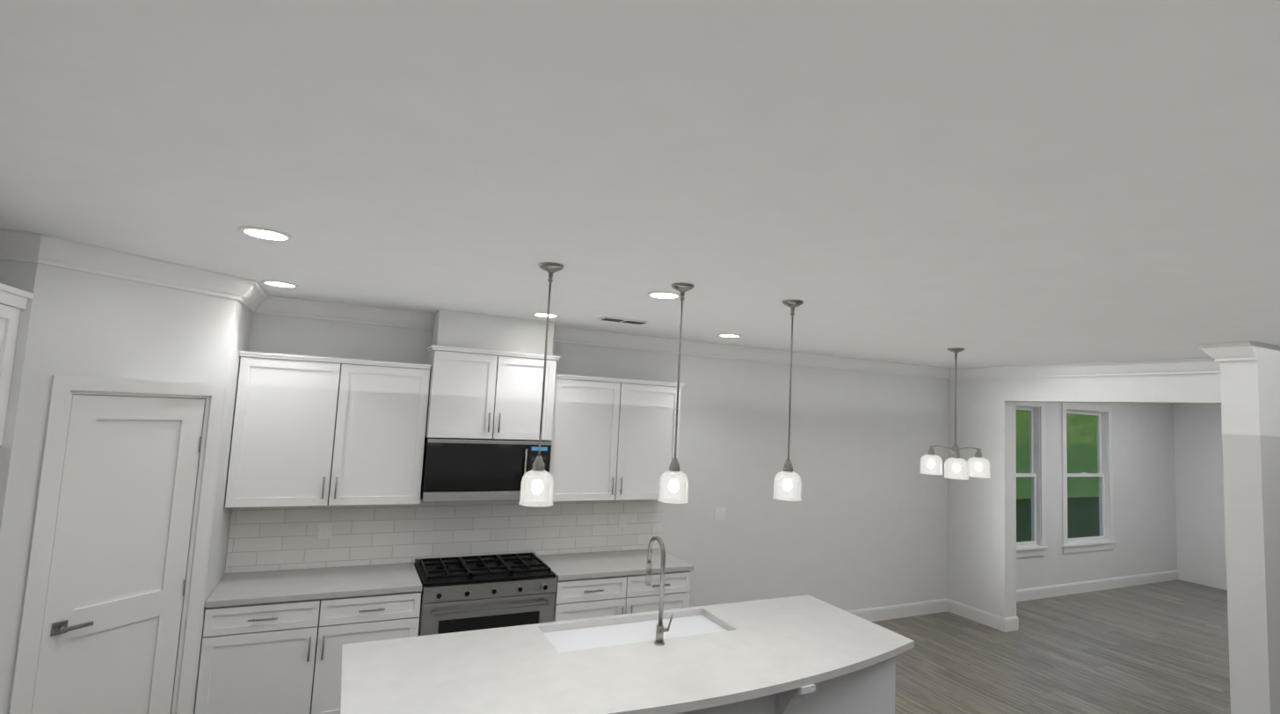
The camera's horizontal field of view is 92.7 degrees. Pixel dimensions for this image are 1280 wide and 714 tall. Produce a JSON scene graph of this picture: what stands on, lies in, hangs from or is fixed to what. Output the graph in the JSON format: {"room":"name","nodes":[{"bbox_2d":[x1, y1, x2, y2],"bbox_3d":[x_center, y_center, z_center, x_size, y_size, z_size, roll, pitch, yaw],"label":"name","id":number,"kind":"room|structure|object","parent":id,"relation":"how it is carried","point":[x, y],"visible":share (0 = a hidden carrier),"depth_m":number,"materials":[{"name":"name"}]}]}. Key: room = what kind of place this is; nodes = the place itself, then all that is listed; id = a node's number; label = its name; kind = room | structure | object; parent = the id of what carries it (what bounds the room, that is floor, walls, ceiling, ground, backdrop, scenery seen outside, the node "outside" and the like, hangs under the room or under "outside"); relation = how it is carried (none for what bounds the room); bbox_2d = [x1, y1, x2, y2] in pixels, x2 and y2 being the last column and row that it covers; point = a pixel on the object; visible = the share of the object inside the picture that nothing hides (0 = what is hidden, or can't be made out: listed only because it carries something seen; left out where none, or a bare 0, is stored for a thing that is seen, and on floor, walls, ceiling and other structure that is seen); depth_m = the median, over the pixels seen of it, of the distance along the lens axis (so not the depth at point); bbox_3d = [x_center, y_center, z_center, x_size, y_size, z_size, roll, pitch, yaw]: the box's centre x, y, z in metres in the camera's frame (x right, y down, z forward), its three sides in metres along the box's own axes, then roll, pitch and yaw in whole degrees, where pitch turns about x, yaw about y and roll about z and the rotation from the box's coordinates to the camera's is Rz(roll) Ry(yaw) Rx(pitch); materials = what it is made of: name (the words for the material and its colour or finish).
{"room":"kitchen","nodes":[
{"label":"kitchen","id":0,"kind":"room"},
{"bbox_2d":[0,259,554,713],"bbox_3d":[-2.065,0.928,3.043,3.950,2.900,3.014,5,-5,-25],"label":"wall","id":1,"kind":"structure","parent":0,"point":[74,323],"depth_m":3.24,"materials":[{"name":"paint"}]},
{"bbox_2d":[0,283,33,445],"bbox_3d":[-3.161,0.941,2.222,0.873,2.625,0.933,5,-5,-25],"label":"cabinet","id":2,"kind":"object","parent":1,"relation":"attached to","point":[13,301],"visible":1,"depth_m":2.81,"materials":[{"name":"white wood"}]},
{"bbox_2d":[7,375,225,713],"bbox_3d":[-2.775,1.245,3.281,0.018,2.240,0.821,1,-5,24],"label":"door frame","id":3,"kind":"structure","parent":1,"relation":"attached to","point":[62,387],"depth_m":3.04,"materials":[{"name":"white wood"}]},
{"bbox_2d":[31,394,204,713],"bbox_3d":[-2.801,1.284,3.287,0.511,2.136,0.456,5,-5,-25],"label":"pantry door","id":4,"kind":"structure","parent":1,"relation":"in","point":[112,619],"depth_m":3.28,"materials":[{"name":"white wood"}]},
{"bbox_2d":[425,344,560,440],"bbox_3d":[-1.204,0.305,4.922,1.003,0.689,0.436,5,-5,-25],"label":"upper cabinet","id":5,"kind":"object","parent":1,"relation":"attached to","point":[474,393],"visible":1,"depth_m":4.74,"materials":[{"name":"white wood"}]},
{"bbox_2d":[420,436,551,501],"bbox_3d":[-1.231,0.883,4.869,0.951,0.462,0.444,5,-5,-25],"label":"microwave","id":6,"kind":"object","parent":5,"relation":"attached to","point":[466,469],"visible":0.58,"depth_m":4.67,"materials":[{"name":"black metal"}]},
{"bbox_2d":[72,312,1177,610],"bbox_3d":[2.050,1.451,6.711,14.570,2.900,0.120,5,-5,-25],"label":"wall","id":7,"kind":"structure","parent":0,"point":[862,524],"depth_m":6.62,"materials":[{"name":"paint"}]},
{"bbox_2d":[225,350,431,508],"bbox_3d":[-2.233,0.535,4.451,1.242,1.041,0.376,5,-5,-25],"label":"upper cabinet","id":8,"kind":"object","parent":7,"relation":"attached to","point":[312,431],"visible":0.98,"depth_m":4.30,"materials":[{"name":"white wood"}]},
{"bbox_2d":[225,498,662,573],"bbox_3d":[-1.345,1.404,5.024,3.432,0.501,0.011,5,-5,-25],"label":"tile backsplash","id":9,"kind":"structure","parent":7,"relation":"attached to","point":[272,538],"depth_m":4.85,"materials":[{"name":"white tile"}]},
{"bbox_2d":[317,522,332,539],"bbox_3d":[-2.344,1.295,4.544,0.090,0.120,0.008,5,-5,-25],"label":"electrical outlet plate","id":10,"kind":"object","parent":9,"relation":"attached to","point":[324,530],"visible":1,"depth_m":4.54,"materials":[{"name":"white plastic"}]},
{"bbox_2d":[549,373,685,501],"bbox_3d":[-0.241,0.716,5.388,1.223,1.041,0.376,5,-5,-25],"label":"upper cabinet","id":11,"kind":"object","parent":7,"relation":"attached to","point":[613,439],"visible":0.9,"depth_m":5.22,"materials":[{"name":"white wood"}]},
{"bbox_2d":[0,228,1257,379],"bbox_3d":[0.483,-0.236,4.216,8.950,0.126,3.222,5,-5,-25],"label":"crown molding","id":12,"kind":"structure","parent":7,"relation":"attached to","point":[251,295],"depth_m":4.70,"materials":[{"name":"white wood"}]},
{"bbox_2d":[714,507,725,520],"bbox_3d":[0.788,1.550,6.032,0.120,0.120,0.008,5,-5,-25],"label":"switch plate","id":13,"kind":"object","parent":7,"relation":"attached to","point":[719,513],"visible":1,"depth_m":6.03,"materials":[{"name":"white plastic"}]},
{"bbox_2d":[1015,401,1048,557],"bbox_3d":[4.917,1.574,8.040,1.217,2.055,0.160,5,-5,-25],"label":"window","id":14,"kind":"structure","parent":7,"relation":"in","point":[1036,545],"depth_m":8.22,"materials":[{"name":"white"}]},
{"bbox_2d":[1061,401,1116,552],"bbox_3d":[6.338,1.703,8.708,1.226,2.055,0.160,5,-5,-25],"label":"window","id":15,"kind":"structure","parent":7,"relation":"in","point":[1104,540],"depth_m":8.82,"materials":[{"name":"white"}]},
{"bbox_2d":[0,0,1279,368],"bbox_3d":[2.946,-1.099,1.961,17.400,1.450,9.900,5,-5,-25],"label":"ceiling","id":16,"kind":"structure","parent":0,"point":[992,183],"depth_m":1.69,"materials":[{"name":"paint"}]},
{"bbox_2d":[237,225,293,240],"bbox_3d":[-1.633,-0.536,2.669,0.210,0.007,0.210,5,-5,-25],"label":"recessed light","id":17,"kind":"object","parent":16,"relation":"in","point":[265,233],"visible":1,"depth_m":2.65,"materials":[{"name":"white plastic"}]},
{"bbox_2d":[261,280,298,287],"bbox_3d":[-2.294,-0.464,3.892,0.210,0.007,0.210,5,-5,-25],"label":"recessed light","id":18,"kind":"object","parent":16,"relation":"in","point":[278,283],"visible":0.98,"depth_m":3.88,"materials":[{"name":"white plastic"}]},
{"bbox_2d":[518,261,564,506],"bbox_3d":[-0.464,0.124,2.951,0.164,1.154,0.164,5,-5,-25],"label":"pendant light","id":19,"kind":"object","parent":16,"relation":"hanging from","point":[537,485],"visible":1,"depth_m":2.87,"materials":[{"name":"white glass"}]},
{"bbox_2d":[531,312,559,317],"bbox_3d":[-0.719,-0.319,4.660,0.210,0.007,0.210,5,-5,-25],"label":"recessed light","id":20,"kind":"object","parent":16,"relation":"in","point":[542,314],"visible":0.96,"depth_m":4.63,"materials":[{"name":"white plastic"}]},
{"bbox_2d":[597,316,648,324],"bbox_3d":[-0.130,-0.279,4.738,0.370,0.012,0.150,5,-5,-25],"label":"ceiling vent","id":21,"kind":"object","parent":16,"relation":"in","point":[621,320],"visible":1,"depth_m":4.71,"materials":[{"name":"white metal"}]},
{"bbox_2d":[646,290,680,298],"bbox_3d":[0.143,-0.365,3.618,0.210,0.007,0.210,5,-5,-25],"label":"recessed light","id":22,"kind":"object","parent":16,"relation":"in","point":[662,294],"visible":0.94,"depth_m":3.60,"materials":[{"name":"white plastic"}]},
{"bbox_2d":[657,283,694,503],"bbox_3d":[0.203,0.184,3.265,0.164,1.154,0.164,5,-5,-25],"label":"pendant light","id":23,"kind":"object","parent":16,"relation":"hanging from","point":[673,484],"visible":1,"depth_m":3.19,"materials":[{"name":"white glass"}]},
{"bbox_2d":[717,334,741,337],"bbox_3d":[0.779,-0.185,5.338,0.210,0.007,0.210,5,-5,-25],"label":"recessed light","id":24,"kind":"object","parent":16,"relation":"in","point":[729,335],"visible":1,"depth_m":5.32,"materials":[{"name":"white plastic"}]},
{"bbox_2d":[772,299,803,501],"bbox_3d":[0.879,0.245,3.578,0.164,1.154,0.164,5,-5,-25],"label":"pendant light","id":25,"kind":"object","parent":16,"relation":"hanging from","point":[787,483],"visible":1,"depth_m":3.50,"materials":[{"name":"white glass"}]},
{"bbox_2d":[919,348,990,479],"bbox_3d":[2.824,0.492,5.455,0.611,1.130,0.521,5,-5,-25],"label":"chandelier","id":26,"kind":"object","parent":16,"relation":"hanging from","point":[957,467],"visible":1,"depth_m":5.39,"materials":[{"name":"white glass"}]},
{"bbox_2d":[871,579,1230,713],"bbox_3d":[2.763,2.567,1.645,17.400,0.120,9.900,5,-5,-25],"label":"floor","id":27,"kind":"structure","parent":0,"point":[1158,648],"depth_m":6.00,"materials":[{"name":"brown wood"}]},
{"bbox_2d":[194,562,422,713],"bbox_3d":[-2.224,2.010,4.203,1.248,0.930,0.666,5,-5,-25],"label":"base cabinet","id":28,"kind":"object","parent":27,"relation":"on","point":[273,642],"visible":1,"depth_m":3.92,"materials":[{"name":"white wood"}]},
{"bbox_2d":[414,552,557,636],"bbox_3d":[-1.208,2.080,4.654,0.962,0.970,0.681,5,-5,-25],"label":"range","id":29,"kind":"object","parent":27,"relation":"on","point":[459,593],"visible":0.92,"depth_m":4.47,"materials":[{"name":"silver metal"}]},
{"bbox_2d":[536,548,693,621],"bbox_3d":[-0.240,2.190,5.136,1.196,0.930,0.666,5,-5,-25],"label":"base cabinet","id":30,"kind":"object","parent":27,"relation":"on","point":[590,585],"visible":0.5,"depth_m":4.93,"materials":[{"name":"white wood"}]},
{"bbox_2d":[684,665,895,713],"bbox_3d":[0.070,2.063,3.253,2.772,0.890,1.108,5,-5,-25],"label":"kitchen island","id":31,"kind":"object","parent":27,"relation":"on","point":[873,691],"depth_m":3.34,"materials":[{"name":"grey paint"}]},
{"bbox_2d":[340,595,914,713],"bbox_3d":[0.092,1.601,3.296,3.076,0.040,1.150,5,-5,-25],"label":"island countertop","id":32,"kind":"structure","parent":31,"relation":"on","point":[772,647],"depth_m":3.07,"materials":[{"name":"white stone"}]},
{"bbox_2d":[544,612,730,651],"bbox_3d":[-0.012,1.743,3.604,1.144,0.224,0.424,5,-5,-25],"label":"sink","id":33,"kind":"object","parent":32,"relation":"in","point":[594,635],"depth_m":3.65,"materials":[{"name":"white ceramic"}]},
{"bbox_2d":[642,535,674,644],"bbox_3d":[0.112,1.313,3.494,0.110,0.568,0.217,5,-5,-25],"label":"faucet","id":34,"kind":"object","parent":32,"relation":"on","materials":[{"name":"silver metal"}]},
{"bbox_2d":[947,372,1221,618],"bbox_3d":[4.496,1.523,6.129,0.200,2.900,3.014,5,-5,-25],"label":"wall","id":35,"kind":"structure","parent":0,"point":[982,549],"depth_m":6.90,"materials":[{"name":"paint"}]},
{"bbox_2d":[1173,403,1227,589],"bbox_3d":[2.870,0.418,1.830,17.400,4.200,9.900,5,-5,-25],"label":"wall","id":36,"kind":"structure","parent":0,"point":[1199,503],"depth_m":9.37,"materials":[{"name":"paint"}]},
{"bbox_2d":[847,569,1178,632],"bbox_3d":[1.428,2.611,4.474,17.000,0.145,3.248,5,-5,-25],"label":"baseboard","id":37,"kind":"structure","parent":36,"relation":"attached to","point":[1006,624],"depth_m":7.24,"materials":[{"name":"white wood"}]},
{"bbox_2d":[1219,341,1279,713],"bbox_3d":[6.990,1.598,5.545,6.225,2.900,0.203,5,-5,-25],"label":"wall","id":38,"kind":"structure","parent":0,"point":[1250,403],"depth_m":4.23,"materials":[{"name":"paint"}]},
{"label":"outside","id":39,"kind":"structure","parent":0,"visible":0},
{"bbox_2d":[1015,409,1098,498],"bbox_3d":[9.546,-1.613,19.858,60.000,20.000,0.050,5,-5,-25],"label":"trees","id":40,"kind":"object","parent":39,"point":[1021,464],"depth_m":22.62,"materials":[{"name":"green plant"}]},
{"bbox_2d":[1016,496,1099,541],"bbox_3d":[9.668,4.250,14.931,53.000,0.100,8.280,5,-5,-25],"label":"ground","id":41,"kind":"structure","parent":39,"point":[1071,508],"depth_m":17.04,"materials":[{"name":"green plant"}]}
]}

